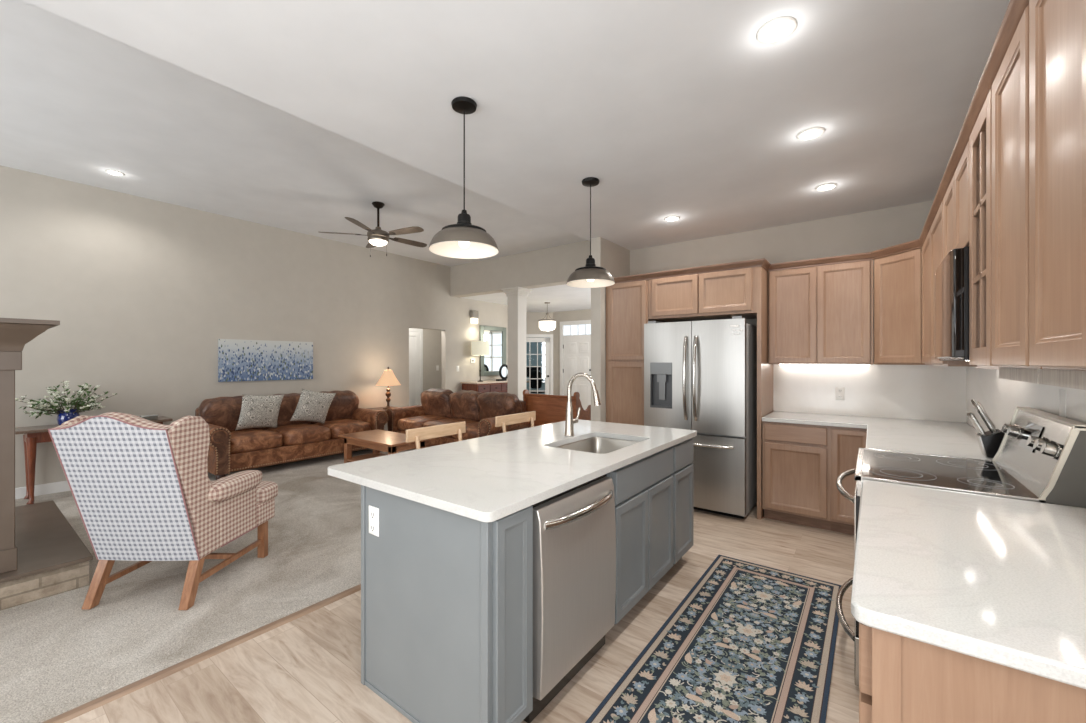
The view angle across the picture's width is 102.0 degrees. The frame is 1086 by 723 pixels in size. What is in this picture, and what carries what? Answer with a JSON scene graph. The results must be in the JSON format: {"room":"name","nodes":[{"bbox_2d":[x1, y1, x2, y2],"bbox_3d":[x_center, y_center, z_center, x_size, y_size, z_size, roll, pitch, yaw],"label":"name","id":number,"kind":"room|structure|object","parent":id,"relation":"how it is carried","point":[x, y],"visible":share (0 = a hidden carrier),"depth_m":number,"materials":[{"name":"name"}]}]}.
{"room":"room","nodes":[
{"label":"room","id":0,"kind":"room"},
{"bbox_2d":[0,448,415,722],"bbox_3d":[-2.795,1.446,4.277,4.480,0.108,8.700,0,0,37],"label":"floor","id":1,"kind":"structure","parent":0,"point":[57,657],"depth_m":2.52,"materials":[{"name":"beige carpet"}]},
{"bbox_2d":[0,318,92,610],"bbox_3d":[-4.232,0.576,2.301,1.895,1.632,2.415,0,0,37],"label":"fireplace","id":2,"kind":"object","parent":1,"relation":"on","point":[42,556],"visible":1,"depth_m":2.55,"materials":[{"name":"stone"}]},
{"bbox_2d":[0,318,59,350],"bbox_3d":[-3.860,-0.150,2.119,1.080,0.180,1.970,0,0,37],"label":"mantel shelf","id":3,"kind":"object","parent":2,"relation":"attached to","point":[15,333],"depth_m":2.51,"materials":[{"name":"beige paint"}]},
{"bbox_2d":[15,416,172,504],"bbox_3d":[-4.822,1.034,4.769,0.395,0.738,1.180,0,0,37],"label":"console table","id":4,"kind":"object","parent":1,"relation":"on","point":[33,435],"visible":0.49,"depth_m":4.31,"materials":[{"name":"brown wood"}]},
{"bbox_2d":[57,409,79,424],"bbox_3d":[-4.940,0.582,4.582,0.170,0.165,0.170,0,0,37],"label":"vase","id":5,"kind":"object","parent":4,"relation":"on","point":[61,418],"visible":0.51,"depth_m":4.52,"materials":[{"name":"blue ceramic"}]},
{"bbox_2d":[15,381,116,418],"bbox_3d":[-4.948,0.385,4.569,0.588,0.378,0.564,0,0,-8],"label":"flower arrangement","id":6,"kind":"object","parent":5,"relation":"in","point":[52,407],"visible":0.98,"depth_m":4.52,"materials":[{"name":"green"}]},
{"bbox_2d":[140,414,158,419],"bbox_3d":[-4.504,0.639,5.030,0.090,0.049,0.150,0,0,37],"label":"box","id":7,"kind":"object","parent":4,"relation":"on","point":[148,417],"visible":0.88,"depth_m":5.01,"materials":[{"name":"grey"}]},
{"bbox_2d":[48,412,277,609],"bbox_3d":[-2.263,0.828,2.772,0.714,1.124,1.038,0,0,1],"label":"wingback chair","id":8,"kind":"object","parent":1,"relation":"on","point":[142,490],"visible":1,"depth_m":2.45,"materials":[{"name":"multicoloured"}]},
{"bbox_2d":[210,481,277,503],"bbox_3d":[-2.258,0.945,3.164,0.630,0.142,0.252,0,0,1],"label":"armrest","id":9,"kind":"object","parent":8,"relation":"on","point":[266,491],"depth_m":3.13,"materials":[{"name":"fabric"}]},
{"bbox_2d":[195,390,387,479],"bbox_3d":[-3.446,0.922,6.150,0.944,0.940,2.326,0,0,37],"label":"sofa","id":10,"kind":"object","parent":1,"relation":"on","point":[230,449],"visible":0.75,"depth_m":5.71,"materials":[{"name":"brown leather"}]},
{"bbox_2d":[198,396,263,431],"bbox_3d":[-4.065,0.733,5.775,0.338,0.561,0.747,0,0,37],"label":"cushion","id":11,"kind":"object","parent":10,"relation":"on","point":[224,412],"depth_m":5.57,"materials":[{"name":"brown leather"}]},
{"bbox_2d":[230,429,282,452],"bbox_3d":[-3.768,1.007,5.612,0.771,0.237,0.626,0,0,37],"label":"seat cushion","id":12,"kind":"object","parent":10,"relation":"on","point":[243,440],"depth_m":5.43,"materials":[{"name":"brown leather"}]},
{"bbox_2d":[235,394,283,429],"bbox_3d":[-3.675,0.655,5.721,0.218,0.486,0.512,0,0,36],"label":"throw pillow","id":13,"kind":"object","parent":10,"relation":"on","point":[256,411],"visible":1,"depth_m":5.65,"materials":[{"name":"beige fabric"}]},
{"bbox_2d":[264,393,310,429],"bbox_3d":[-3.662,0.733,6.313,0.345,0.552,0.644,0,0,37],"label":"cushion","id":14,"kind":"object","parent":10,"relation":"on","point":[289,402],"depth_m":6.18,"materials":[{"name":"grey fabric"}]},
{"bbox_2d":[267,423,330,444],"bbox_3d":[-3.397,1.006,6.113,0.769,0.239,0.633,0,0,37],"label":"seat cushion","id":15,"kind":"object","parent":10,"relation":"on","point":[292,433],"depth_m":5.92,"materials":[{"name":"brown leather"}]},
{"bbox_2d":[290,389,335,422],"bbox_3d":[-3.268,0.645,6.266,0.218,0.546,0.568,0,0,36],"label":"throw pillow","id":16,"kind":"object","parent":10,"relation":"on","point":[312,406],"visible":1,"depth_m":6.19,"materials":[{"name":"beige fabric"}]},
{"bbox_2d":[310,390,358,423],"bbox_3d":[-3.260,0.730,6.852,0.338,0.556,0.752,0,0,37],"label":"cushion","id":17,"kind":"object","parent":10,"relation":"on","point":[344,405],"depth_m":6.83,"materials":[{"name":"brown leather"}]},
{"bbox_2d":[315,419,370,438],"bbox_3d":[-3.022,1.007,6.611,0.774,0.240,0.634,0,0,37],"label":"seat cushion","id":18,"kind":"object","parent":10,"relation":"on","point":[337,427],"depth_m":6.40,"materials":[{"name":"brown leather"}]},
{"bbox_2d":[366,406,395,423],"bbox_3d":[-2.685,1.096,7.479,0.540,0.592,0.560,0,0,37],"label":"end table","id":19,"kind":"object","parent":1,"relation":"on","point":[377,408],"visible":0.02,"depth_m":7.49,"materials":[{"name":"brown wood"}]},
{"bbox_2d":[376,367,400,408],"bbox_3d":[-2.615,0.443,7.439,0.410,0.715,0.410,0,0,37],"label":"table lamp","id":20,"kind":"object","parent":19,"relation":"on","point":[388,378],"visible":0.96,"depth_m":7.36,"materials":[{"name":"beige fabric"}]},
{"bbox_2d":[338,429,430,462],"bbox_3d":[-2.029,1.172,5.601,1.160,0.440,0.580,0,0,37],"label":"coffee table","id":21,"kind":"object","parent":1,"relation":"on","point":[378,440],"visible":0.59,"depth_m":5.51,"materials":[{"name":"brown wood"}]},
{"bbox_2d":[345,453,386,461],"bbox_3d":[-2.029,1.270,5.601,1.040,0.020,0.480,0,0,37],"label":"shelf","id":22,"kind":"object","parent":21,"relation":"attached to","point":[347,458],"depth_m":5.78,"materials":[{"name":"brown wood"}]},
{"bbox_2d":[385,388,530,447],"bbox_3d":[-1.355,0.923,6.787,2.366,0.938,0.924,0,0,37],"label":"sofa","id":23,"kind":"object","parent":1,"relation":"on","point":[479,410],"visible":0.59,"depth_m":6.75,"materials":[{"name":"brown leather"}]},
{"bbox_2d":[397,415,449,430],"bbox_3d":[-1.901,1.007,7.117,0.646,0.240,0.753,0,0,37],"label":"seat cushion","id":24,"kind":"object","parent":23,"relation":"on","point":[404,422],"depth_m":6.93,"materials":[{"name":"brown leather"}]},
{"bbox_2d":[421,388,453,417],"bbox_3d":[-1.748,0.734,7.406,0.760,0.556,0.344,0,0,37],"label":"cushion","id":25,"kind":"object","parent":23,"relation":"on","point":[434,402],"depth_m":7.24,"materials":[{"name":"brown leather"}]},
{"bbox_2d":[423,418,477,436],"bbox_3d":[-1.392,1.007,6.737,0.640,0.237,0.749,0,0,37],"label":"seat cushion","id":26,"kind":"object","parent":23,"relation":"on","point":[452,420],"depth_m":6.66,"materials":[{"name":"brown leather"}]},
{"bbox_2d":[449,390,481,421],"bbox_3d":[-1.197,0.732,6.995,0.661,0.553,0.344,0,0,37],"label":"cushion","id":27,"kind":"object","parent":23,"relation":"on","point":[463,404],"depth_m":6.84,"materials":[{"name":"brown leather"}]},
{"bbox_2d":[452,421,479,439],"bbox_3d":[-0.883,1.008,6.354,0.647,0.241,0.752,0,0,37],"label":"seat cushion","id":28,"kind":"object","parent":23,"relation":"on","point":[472,428],"depth_m":6.03,"materials":[{"name":"brown leather"}]},
{"bbox_2d":[477,392,521,420],"bbox_3d":[-0.645,0.730,6.585,0.764,0.552,0.347,0,0,37],"label":"cushion","id":29,"kind":"object","parent":23,"relation":"on","point":[489,404],"depth_m":6.43,"materials":[{"name":"brown leather"}]},
{"bbox_2d":[523,389,590,427],"bbox_3d":[0.232,0.910,6.520,0.940,0.980,0.540,0,0,37],"label":"wooden bench","id":30,"kind":"object","parent":1,"relation":"on","point":[549,409],"visible":0.54,"depth_m":6.32,"materials":[{"name":"brown wood"}]},
{"bbox_2d":[0,165,507,487],"bbox_3d":[-3.913,-0.275,6.455,0.120,3.350,10.850,0,0,37],"label":"wall","id":31,"kind":"structure","parent":0,"point":[142,292],"depth_m":5.51,"materials":[{"name":"beige paint"}]},
{"bbox_2d":[15,481,70,498],"bbox_3d":[-4.805,1.340,5.150,0.015,0.120,7.690,0,0,37],"label":"baseboard","id":32,"kind":"structure","parent":31,"relation":"attached to","point":[55,487],"depth_m":4.60,"materials":[{"name":"white paint"}]},
{"bbox_2d":[218,339,312,381],"bbox_3d":[-3.925,-0.015,6.308,0.032,0.570,1.220,0,0,37],"label":"canvas painting","id":33,"kind":"object","parent":31,"relation":"attached to","point":[238,360],"visible":1,"depth_m":6.23},
{"bbox_2d":[470,310,478,323],"bbox_3d":[-1.486,-0.960,9.516,0.100,0.280,0.180,0,0,37],"label":"wall sconce","id":34,"kind":"object","parent":31,"relation":"attached to","point":[474,315],"visible":1,"depth_m":9.47,"materials":[{"name":"grey glass"}]},
{"bbox_2d":[479,325,505,375],"bbox_3d":[-1.132,-0.240,10.039,0.040,1.120,0.860,0,0,37],"label":"wall mirror","id":35,"kind":"object","parent":31,"relation":"attached to","point":[491,363],"visible":0.7,"depth_m":10.04,"materials":[{"name":"clear mirror"}]},
{"bbox_2d":[0,0,586,266],"bbox_3d":[-2.739,-2.000,4.235,4.620,0.100,8.700,0,0,37],"label":"ceiling","id":36,"kind":"structure","parent":0,"point":[78,102],"depth_m":4.11,"materials":[{"name":"paint"}]},
{"bbox_2d":[105,170,123,175],"bbox_3d":[-4.420,-1.946,4.543,0.144,0.009,0.144,0,0,37],"label":"recessed light","id":37,"kind":"object","parent":36,"relation":"in","point":[113,172],"visible":1,"depth_m":4.53,"materials":[{"name":"white plastic"}]},
{"bbox_2d":[319,201,426,256],"bbox_3d":[-1.994,-1.609,5.453,1.301,0.682,1.274,0,0,37],"label":"ceiling fan","id":38,"kind":"object","parent":36,"relation":"hanging from","point":[376,237],"visible":1,"depth_m":5.35,"materials":[{"name":"brown metal"}]},
{"bbox_2d":[417,328,441,390],"bbox_3d":[-2.631,0.150,9.212,1.130,2.500,3.000,0,0,37],"label":"wall","id":39,"kind":"structure","parent":0,"point":[432,339],"depth_m":10.11,"materials":[{"name":"beige paint"}]},
{"bbox_2d":[409,328,422,405],"bbox_3d":[-2.962,0.330,9.521,0.030,2.120,0.860,0,0,37],"label":"door","id":40,"kind":"structure","parent":39,"relation":"in","point":[415,335],"depth_m":9.72,"materials":[{"name":"white paint"}]},
{"bbox_2d":[65,503,858,722],"bbox_3d":[0.298,1.450,1.900,3.240,0.100,8.600,0,0,37],"label":"floor","id":41,"kind":"structure","parent":0,"point":[307,668],"depth_m":2.04,"materials":[{"name":"wood"}]},
{"bbox_2d":[41,584,360,722],"bbox_3d":[-1.564,1.393,2.144,0.057,0.014,6.760,0,0,37],"label":"trim","id":42,"kind":"structure","parent":41,"relation":"on","point":[64,717],"depth_m":2.03,"materials":[{"name":"brown wood"}]},
{"bbox_2d":[406,421,465,448],"bbox_3d":[-0.579,0.921,2.981,0.431,0.943,0.520,0,0,37],"label":"bar stool","id":43,"kind":"object","parent":41,"relation":"on","point":[423,433],"visible":0.24,"depth_m":3.07,"materials":[{"name":"brown wood"}]},
{"bbox_2d":[495,411,535,432],"bbox_3d":[-0.064,0.921,3.670,0.431,0.943,0.520,0,0,37],"label":"bar stool","id":44,"kind":"object","parent":41,"relation":"on","point":[504,420],"visible":0.27,"depth_m":3.76,"materials":[{"name":"brown wood"}]},
{"bbox_2d":[361,438,692,722],"bbox_3d":[0.136,0.963,2.507,0.779,0.875,2.062,0,0,37],"label":"kitchen island","id":45,"kind":"object","parent":41,"relation":"on","point":[447,597],"visible":0.69,"depth_m":1.68,"materials":[{"name":"grey paint"}]},
{"bbox_2d":[369,505,378,536],"bbox_3d":[-0.718,0.675,1.861,0.072,0.118,0.010,0,0,37],"label":"electrical outlet","id":46,"kind":"object","parent":45,"relation":"attached to","point":[373,511],"visible":1,"depth_m":1.85,"materials":[{"name":"white plastic"}]},
{"bbox_2d":[328,419,696,521],"bbox_3d":[0.044,0.506,2.584,1.045,0.033,2.130,0,0,37],"label":"island countertop","id":47,"kind":"structure","parent":45,"relation":"on","point":[490,478],"depth_m":2.03,"materials":[{"name":"white stone"}]},
{"bbox_2d":[564,373,600,435],"bbox_3d":[0.271,0.280,2.864,0.268,0.416,0.118,0,0,37],"label":"faucet","id":48,"kind":"object","parent":47,"relation":"on","point":[569,422],"visible":1,"depth_m":2.88,"materials":[{"name":"silver metal"}]},
{"bbox_2d":[555,437,638,453],"bbox_3d":[0.344,0.626,2.696,0.470,0.203,0.680,0,0,37],"label":"sink","id":49,"kind":"object","parent":47,"relation":"in","point":[599,445],"visible":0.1,"depth_m":2.99,"materials":[{"name":"grey metal"}]},
{"bbox_2d":[524,474,615,722],"bbox_3d":[-0.106,0.956,2.087,0.789,0.848,0.595,0,0,37],"label":"dishwasher","id":50,"kind":"object","parent":41,"relation":"on","point":[574,529],"visible":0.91,"depth_m":1.81,"materials":[{"name":"silver metal"}]},
{"bbox_2d":[606,280,664,424],"bbox_3d":[1.060,0.275,4.907,0.490,2.250,0.628,0,0,37],"label":"pantry cabinet","id":51,"kind":"object","parent":41,"relation":"on","point":[627,303],"visible":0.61,"depth_m":4.66,"materials":[{"name":"brown wood"}]},
{"bbox_2d":[644,316,756,518],"bbox_3d":[1.575,0.500,4.359,0.930,1.800,0.832,0,0,37],"label":"refrigerator","id":52,"kind":"object","parent":41,"relation":"on","point":[700,376],"visible":0.84,"depth_m":4.01,"materials":[{"name":"grey metal"}]},
{"bbox_2d":[649,266,773,519],"bbox_3d":[1.683,0.275,4.441,1.055,2.250,0.628,0,0,37],"label":"upper cabinet","id":53,"kind":"object","parent":41,"relation":"on","point":[718,295],"visible":0.94,"depth_m":4.09,"materials":[{"name":"brown wood"}]},
{"bbox_2d":[585,555,841,722],"bbox_3d":[0.846,1.393,1.990,0.740,0.011,2.400,0,0,37],"label":"area rug","id":54,"kind":"object","parent":41,"relation":"on","point":[749,642],"visible":1,"depth_m":2.07,"materials":[{"name":"fabric"}]},
{"bbox_2d":[762,421,830,530],"bbox_3d":[2.314,0.963,3.969,0.500,0.875,0.628,0,0,37],"label":"base cabinet","id":55,"kind":"object","parent":41,"relation":"on","point":[795,457],"visible":0.92,"depth_m":3.73,"materials":[{"name":"brown wood"}]},
{"bbox_2d":[830,426,866,534],"bbox_3d":[2.695,0.963,3.316,0.893,0.875,1.218,0,0,37],"label":"base cabinet","id":56,"kind":"object","parent":41,"relation":"on","point":[845,442],"visible":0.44,"depth_m":3.52,"materials":[{"name":"brown wood"}]},
{"bbox_2d":[762,411,992,459],"bbox_3d":[2.300,0.506,3.218,1.378,0.033,1.818,0,0,37],"label":"countertop","id":57,"kind":"structure","parent":56,"relation":"on","point":[944,438],"depth_m":3.08,"materials":[{"name":"white stone"}]},
{"bbox_2d":[976,429,1004,457],"bbox_3d":[2.323,0.420,2.258,0.135,0.137,0.120,0,0,37],"label":"knife block","id":58,"kind":"object","parent":57,"relation":"on","point":[989,444],"visible":0.6,"depth_m":2.23,"materials":[{"name":"black ceramic"}]},
{"bbox_2d":[968,412,984,435],"bbox_3d":[2.248,0.346,2.265,0.086,0.167,0.030,0,0,37],"label":"kitchen knife","id":59,"kind":"object","parent":58,"relation":"in","point":[971,415],"visible":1,"depth_m":2.26,"materials":[{"name":"silver metal"}]},
{"bbox_2d":[973,401,995,432],"bbox_3d":[2.266,0.307,2.245,0.107,0.212,0.030,0,0,37],"label":"kitchen knife","id":60,"kind":"object","parent":58,"relation":"in","point":[976,404],"visible":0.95,"depth_m":2.24,"materials":[{"name":"silver metal"}]},
{"bbox_2d":[836,407,1085,685],"bbox_3d":[1.768,0.797,1.991,0.738,1.165,0.763,0,0,37],"label":"range","id":61,"kind":"object","parent":41,"relation":"on","point":[1040,457],"visible":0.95,"depth_m":1.81,"materials":[{"name":"metal"}]},
{"bbox_2d":[836,468,859,634],"bbox_3d":[1.524,0.863,2.176,0.126,0.585,0.750,0,0,37],"label":"oven","id":62,"kind":"object","parent":61,"relation":"in","point":[855,499],"depth_m":1.86,"materials":[{"name":"silver metal"}]},
{"bbox_2d":[854,448,1048,503],"bbox_3d":[1.767,0.492,1.994,0.560,0.020,0.760,0,0,37],"label":"cooktop","id":63,"kind":"object","parent":61,"relation":"in","point":[993,477],"depth_m":1.89,"materials":[{"name":"black glass"}]},
{"bbox_2d":[859,623,1085,722],"bbox_3d":[1.245,0.963,1.167,0.640,0.875,1.160,0,0,37],"label":"base cabinet","id":64,"kind":"object","parent":41,"relation":"on","point":[902,679],"visible":0.41,"depth_m":0.82,"materials":[{"name":"brown wood"}]},
{"bbox_2d":[851,480,1085,688],"bbox_3d":[1.228,0.506,1.167,0.638,0.033,1.190,0,0,37],"label":"countertop","id":65,"kind":"structure","parent":64,"relation":"on","point":[1002,581],"depth_m":1.00,"materials":[{"name":"white stone"}]},
{"bbox_2d":[24,0,1009,249],"bbox_3d":[-0.008,-1.390,1.492,3.240,0.100,7.580,0,0,37],"label":"ceiling","id":66,"kind":"structure","parent":0,"point":[675,107],"depth_m":2.13,"materials":[{"name":"paint"}]},
{"bbox_2d":[428,96,498,258],"bbox_3d":[-0.409,-0.958,2.286,0.360,0.765,0.360,0,0,37],"label":"pendant lamp","id":67,"kind":"object","parent":66,"relation":"hanging from","point":[463,240],"visible":1,"depth_m":2.26,"materials":[{"name":"black metal"}]},
{"bbox_2d":[566,177,614,287],"bbox_3d":[0.352,-0.958,3.258,0.360,0.765,0.360,0,0,37],"label":"pendant lamp","id":68,"kind":"object","parent":66,"relation":"hanging from","point":[591,275],"visible":1,"depth_m":3.22,"materials":[{"name":"black metal"}]},
{"bbox_2d":[664,216,679,220],"bbox_3d":[1.207,-1.335,4.117,0.144,0.009,0.144,0,0,37],"label":"recessed light","id":69,"kind":"object","parent":66,"relation":"in","point":[669,218],"visible":1,"depth_m":4.10,"materials":[{"name":"white plastic"}]},
{"bbox_2d":[757,16,796,43],"bbox_3d":[0.944,-1.335,1.779,0.144,0.009,0.144,0,0,37],"label":"recessed light","id":70,"kind":"object","parent":66,"relation":"in","point":[778,29],"visible":1,"depth_m":1.77,"materials":[{"name":"white plastic"}]},
{"bbox_2d":[796,127,824,139],"bbox_3d":[1.571,-1.335,2.584,0.144,0.009,0.144,0,0,37],"label":"recessed light","id":71,"kind":"object","parent":66,"relation":"in","point":[814,132],"visible":1,"depth_m":2.57,"materials":[{"name":"white plastic"}]},
{"bbox_2d":[815,183,836,190],"bbox_3d":[2.170,-1.335,3.372,0.144,0.009,0.144,0,0,37],"label":"recessed light","id":72,"kind":"object","parent":66,"relation":"in","point":[827,186],"visible":1,"depth_m":3.36,"materials":[{"name":"white plastic"}]},
{"bbox_2d":[450,240,589,297],"bbox_3d":[-0.035,-1.645,7.800,4.480,0.610,0.250,0,0,37],"label":"header beam","id":73,"kind":"structure","parent":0,"point":[552,266],"depth_m":7.92,"materials":[{"name":"beige paint"}]},
{"bbox_2d":[461,284,590,311],"bbox_3d":[0.822,-1.390,12.217,8.680,0.100,7.850,0,0,37],"label":"ceiling","id":74,"kind":"structure","parent":0,"point":[562,298],"depth_m":9.36,"materials":[{"name":"paint"}]},
{"bbox_2d":[538,302,555,330],"bbox_3d":[0.098,-1.018,9.980,0.404,0.645,0.404,0,0,37],"label":"pendant","id":75,"kind":"object","parent":74,"relation":"hanging from","point":[546,324],"visible":1,"depth_m":9.84,"materials":[{"name":"white glass"}]},
{"bbox_2d":[526,337,544,393],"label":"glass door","id":76,"kind":"structure","parent":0,"point":[531,347],"depth_m":16.60,"materials":[{"name":"clear glass"}]},
{"bbox_2d":[526,312,552,337],"bbox_3d":[-0.824,0.030,12.010,2.200,2.740,0.120,0,0,-3],"label":"wall","id":77,"kind":"structure","parent":0,"point":[532,323],"depth_m":11.98,"materials":[{"name":"beige paint"}]},
{"bbox_2d":[526,338,549,394],"bbox_3d":[-0.252,0.370,11.984,0.900,2.040,0.110,0,0,-3],"label":"door","id":78,"kind":"structure","parent":77,"relation":"in","point":[546,340],"depth_m":12.02,"materials":[{"name":"white paint"}]},
{"bbox_2d":[526,334,552,394],"bbox_3d":[-0.252,0.330,11.977,1.060,2.140,0.045,0,0,-3],"label":"trim","id":79,"kind":"structure","parent":77,"relation":"attached to","point":[527,335],"depth_m":11.98,"materials":[{"name":"white paint"}]},
{"bbox_2d":[553,309,590,394],"bbox_3d":[2.183,0.030,10.656,4.670,2.740,0.120,0,0,37],"label":"wall","id":80,"kind":"structure","parent":0,"point":[576,315],"depth_m":11.90,"materials":[{"name":"beige paint"}]},
{"bbox_2d":[560,320,590,394],"bbox_3d":[0.933,0.165,11.556,1.110,2.470,0.135,0,0,37],"label":"trim","id":81,"kind":"structure","parent":80,"relation":"attached to","point":[579,322],"depth_m":11.79,"materials":[{"name":"white paint"}]},
{"bbox_2d":[563,337,590,409],"bbox_3d":[0.887,0.375,11.511,0.930,2.030,0.102,0,0,37],"label":"door","id":82,"kind":"structure","parent":80,"relation":"in","point":[577,350],"depth_m":11.51,"materials":[{"name":"white paint"}]},
{"bbox_2d":[564,324,590,334],"bbox_3d":[0.945,-0.830,11.563,0.920,0.260,0.010,0,0,37],"label":"window","id":83,"kind":"structure","parent":80,"relation":"in","point":[588,326],"depth_m":11.58,"materials":[{"name":"white glass"}]},
{"bbox_2d":[591,237,629,421],"bbox_3d":[1.226,0.030,5.646,0.120,2.740,2.190,0,0,37],"label":"wall","id":84,"kind":"structure","parent":0,"point":[614,258],"depth_m":4.79,"materials":[{"name":"beige paint"}]},
{"bbox_2d":[630,201,967,423],"bbox_3d":[2.263,0.030,4.477,3.180,2.740,0.120,0,0,37],"label":"wall","id":85,"kind":"structure","parent":0,"point":[869,231],"depth_m":4.25,"materials":[{"name":"beige paint"}]},
{"bbox_2d":[768,260,872,365],"bbox_3d":[2.511,-0.406,3.996,0.783,0.887,0.348,0,0,37],"label":"upper cabinet","id":86,"kind":"object","parent":85,"relation":"attached to","point":[822,315],"visible":1,"depth_m":3.84,"materials":[{"name":"brown wood"}]},
{"bbox_2d":[835,387,844,399],"bbox_3d":[2.723,0.295,4.032,0.072,0.118,0.010,0,0,37],"label":"electrical outlet","id":87,"kind":"object","parent":85,"relation":"attached to","point":[839,391],"visible":1,"depth_m":4.03,"materials":[{"name":"white plastic"}]},
{"bbox_2d":[773,362,965,421],"bbox_3d":[2.847,0.245,3.955,1.420,0.490,0.015,0,0,37],"label":"backsplash","id":88,"kind":"structure","parent":85,"relation":"attached to","point":[918,392],"depth_m":3.88,"materials":[{"name":"white tile"}]},
{"bbox_3d":[1.263,0.030,0.554,0.120,2.740,7.600,0,0,37],"label":"wall","id":89,"kind":"structure","parent":0,"visible":0},
{"bbox_2d":[874,248,924,364],"bbox_3d":[2.991,-0.412,3.472,0.606,0.875,0.612,0,0,37],"label":"upper cabinet","id":90,"kind":"object","parent":89,"relation":"attached to","point":[897,277],"visible":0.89,"depth_m":3.42,"materials":[{"name":"brown wood"}]},
{"bbox_2d":[922,201,976,366],"bbox_3d":[2.550,-0.406,2.651,0.328,0.887,1.230,0,0,37],"label":"upper cabinet","id":91,"kind":"object","parent":89,"relation":"attached to","point":[932,248],"visible":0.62,"depth_m":2.70,"materials":[{"name":"brown wood"}]},
{"bbox_2d":[613,0,1028,282],"bbox_3d":[0.888,-0.872,2.870,2.655,0.060,3.460,0,0,37],"label":"trim","id":92,"kind":"structure","parent":91,"relation":"attached to","point":[1014,12],"depth_m":2.30,"materials":[{"name":"brown wood"}]},
{"bbox_2d":[943,141,968,258],"bbox_3d":[1.949,-0.642,1.848,0.328,0.415,0.765,0,0,37],"label":"upper cabinet","id":93,"kind":"object","parent":89,"relation":"attached to","point":[956,198],"visible":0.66,"depth_m":1.89,"materials":[{"name":"brown wood"}]},
{"bbox_2d":[935,247,968,360],"bbox_3d":[1.927,-0.217,1.863,0.382,0.426,0.757,0,0,37],"label":"microwave","id":94,"kind":"object","parent":93,"relation":"attached to","point":[952,274],"visible":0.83,"depth_m":1.68,"materials":[{"name":"black metal"}]},
{"bbox_2d":[969,89,1000,369],"bbox_3d":[1.604,-0.406,1.388,0.330,0.887,0.375,0,0,37],"label":"upper cabinet","id":95,"kind":"object","parent":89,"relation":"attached to","point":[980,139],"visible":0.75,"depth_m":1.48,"materials":[{"name":"brown wood"}]},
{"bbox_2d":[992,5,1041,383],"bbox_3d":[1.374,-0.400,1.080,0.330,0.901,0.385,0,0,37],"label":"upper cabinet","id":96,"kind":"object","parent":89,"relation":"attached to","point":[1010,86],"visible":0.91,"depth_m":1.17,"materials":[{"name":"brown wood"}]},
{"bbox_2d":[999,367,1038,383],"bbox_3d":[1.261,0.034,1.164,0.015,0.034,0.385,0,0,37],"label":"light","id":97,"kind":"object","parent":96,"relation":"attached to","point":[1024,374],"depth_m":1.13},
{"bbox_2d":[966,366,1085,431],"bbox_3d":[2.271,0.245,2.013,0.015,0.490,3.785,0,0,37],"label":"backsplash","id":98,"kind":"structure","parent":89,"relation":"attached to","point":[999,398],"depth_m":2.44,"materials":[{"name":"white tile"}]},
{"bbox_2d":[1029,0,1085,389],"bbox_3d":[1.137,-0.400,0.764,0.330,0.901,0.385,0,0,37],"label":"upper cabinet","id":99,"kind":"object","parent":89,"relation":"attached to","point":[1057,28],"visible":1,"depth_m":0.89,"materials":[{"name":"brown wood"}]},
{"bbox_2d":[1039,369,1085,389],"bbox_3d":[1.024,0.034,0.848,0.015,0.034,0.385,0,0,37],"label":"light","id":100,"kind":"object","parent":99,"relation":"attached to","point":[1068,378],"depth_m":0.87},
{"bbox_2d":[1059,389,1065,417],"bbox_3d":[2.063,0.170,1.741,0.010,0.118,0.072,0,0,37],"label":"electrical outlet","id":101,"kind":"object","parent":89,"relation":"attached to","point":[1062,393],"visible":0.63,"depth_m":1.74,"materials":[{"name":"white plastic"}]},
{"bbox_3d":[0.667,1.450,12.177,8.480,0.100,8.100,0,0,37],"label":"floor","id":102,"kind":"structure","parent":0,"visible":0},
{"bbox_2d":[461,380,507,392],"bbox_3d":[-1.081,0.915,9.707,0.490,0.970,1.510,0,0,37],"label":"sideboard","id":103,"kind":"object","parent":102,"relation":"on","point":[492,385],"visible":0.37,"depth_m":9.24,"materials":[{"name":"brown wood"}]},
{"bbox_2d":[471,341,488,381],"bbox_3d":[-1.339,-0.001,9.394,0.380,0.859,0.380,0,0,37],"label":"lamp","id":104,"kind":"object","parent":103,"relation":"on","point":[478,348],"visible":1,"depth_m":9.24,"materials":[{"name":"beige fabric"}]},
{"bbox_2d":[496,364,507,380],"bbox_3d":[-0.883,0.245,9.838,0.100,0.369,0.396,0,0,37],"label":"ring ornament","id":105,"kind":"object","parent":103,"relation":"on","point":[503,371],"visible":0.89,"depth_m":9.82,"materials":[{"name":"black metal"}]},
{"bbox_2d":[501,287,531,399],"bbox_3d":[-0.482,0.030,8.153,0.410,2.740,0.410,0,0,37],"label":"column","id":106,"kind":"structure","parent":102,"relation":"on","point":[516,296],"depth_m":8.05,"materials":[{"name":"paint"}]},
{"bbox_2d":[528,371,544,393],"bbox_3d":[-0.135,0.830,13.525,0.580,1.110,0.549,0,0,37],"label":"office chair","id":107,"kind":"object","parent":102,"relation":"on","point":[533,374],"visible":0.77,"depth_m":13.29,"materials":[{"name":"black metal"}]},
{"bbox_3d":[-0.298,1.025,14.460,2.000,0.750,0.600,0,0,37],"label":"office desk","id":108,"kind":"object","parent":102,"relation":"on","visible":0},
{"bbox_2d":[526,367,540,376],"bbox_3d":[-0.297,0.414,14.628,0.600,0.469,0.170,0,0,37],"label":"computer monitor","id":109,"kind":"object","parent":108,"relation":"on","point":[528,369],"visible":0.36,"depth_m":14.67,"materials":[{"name":"black metal"}]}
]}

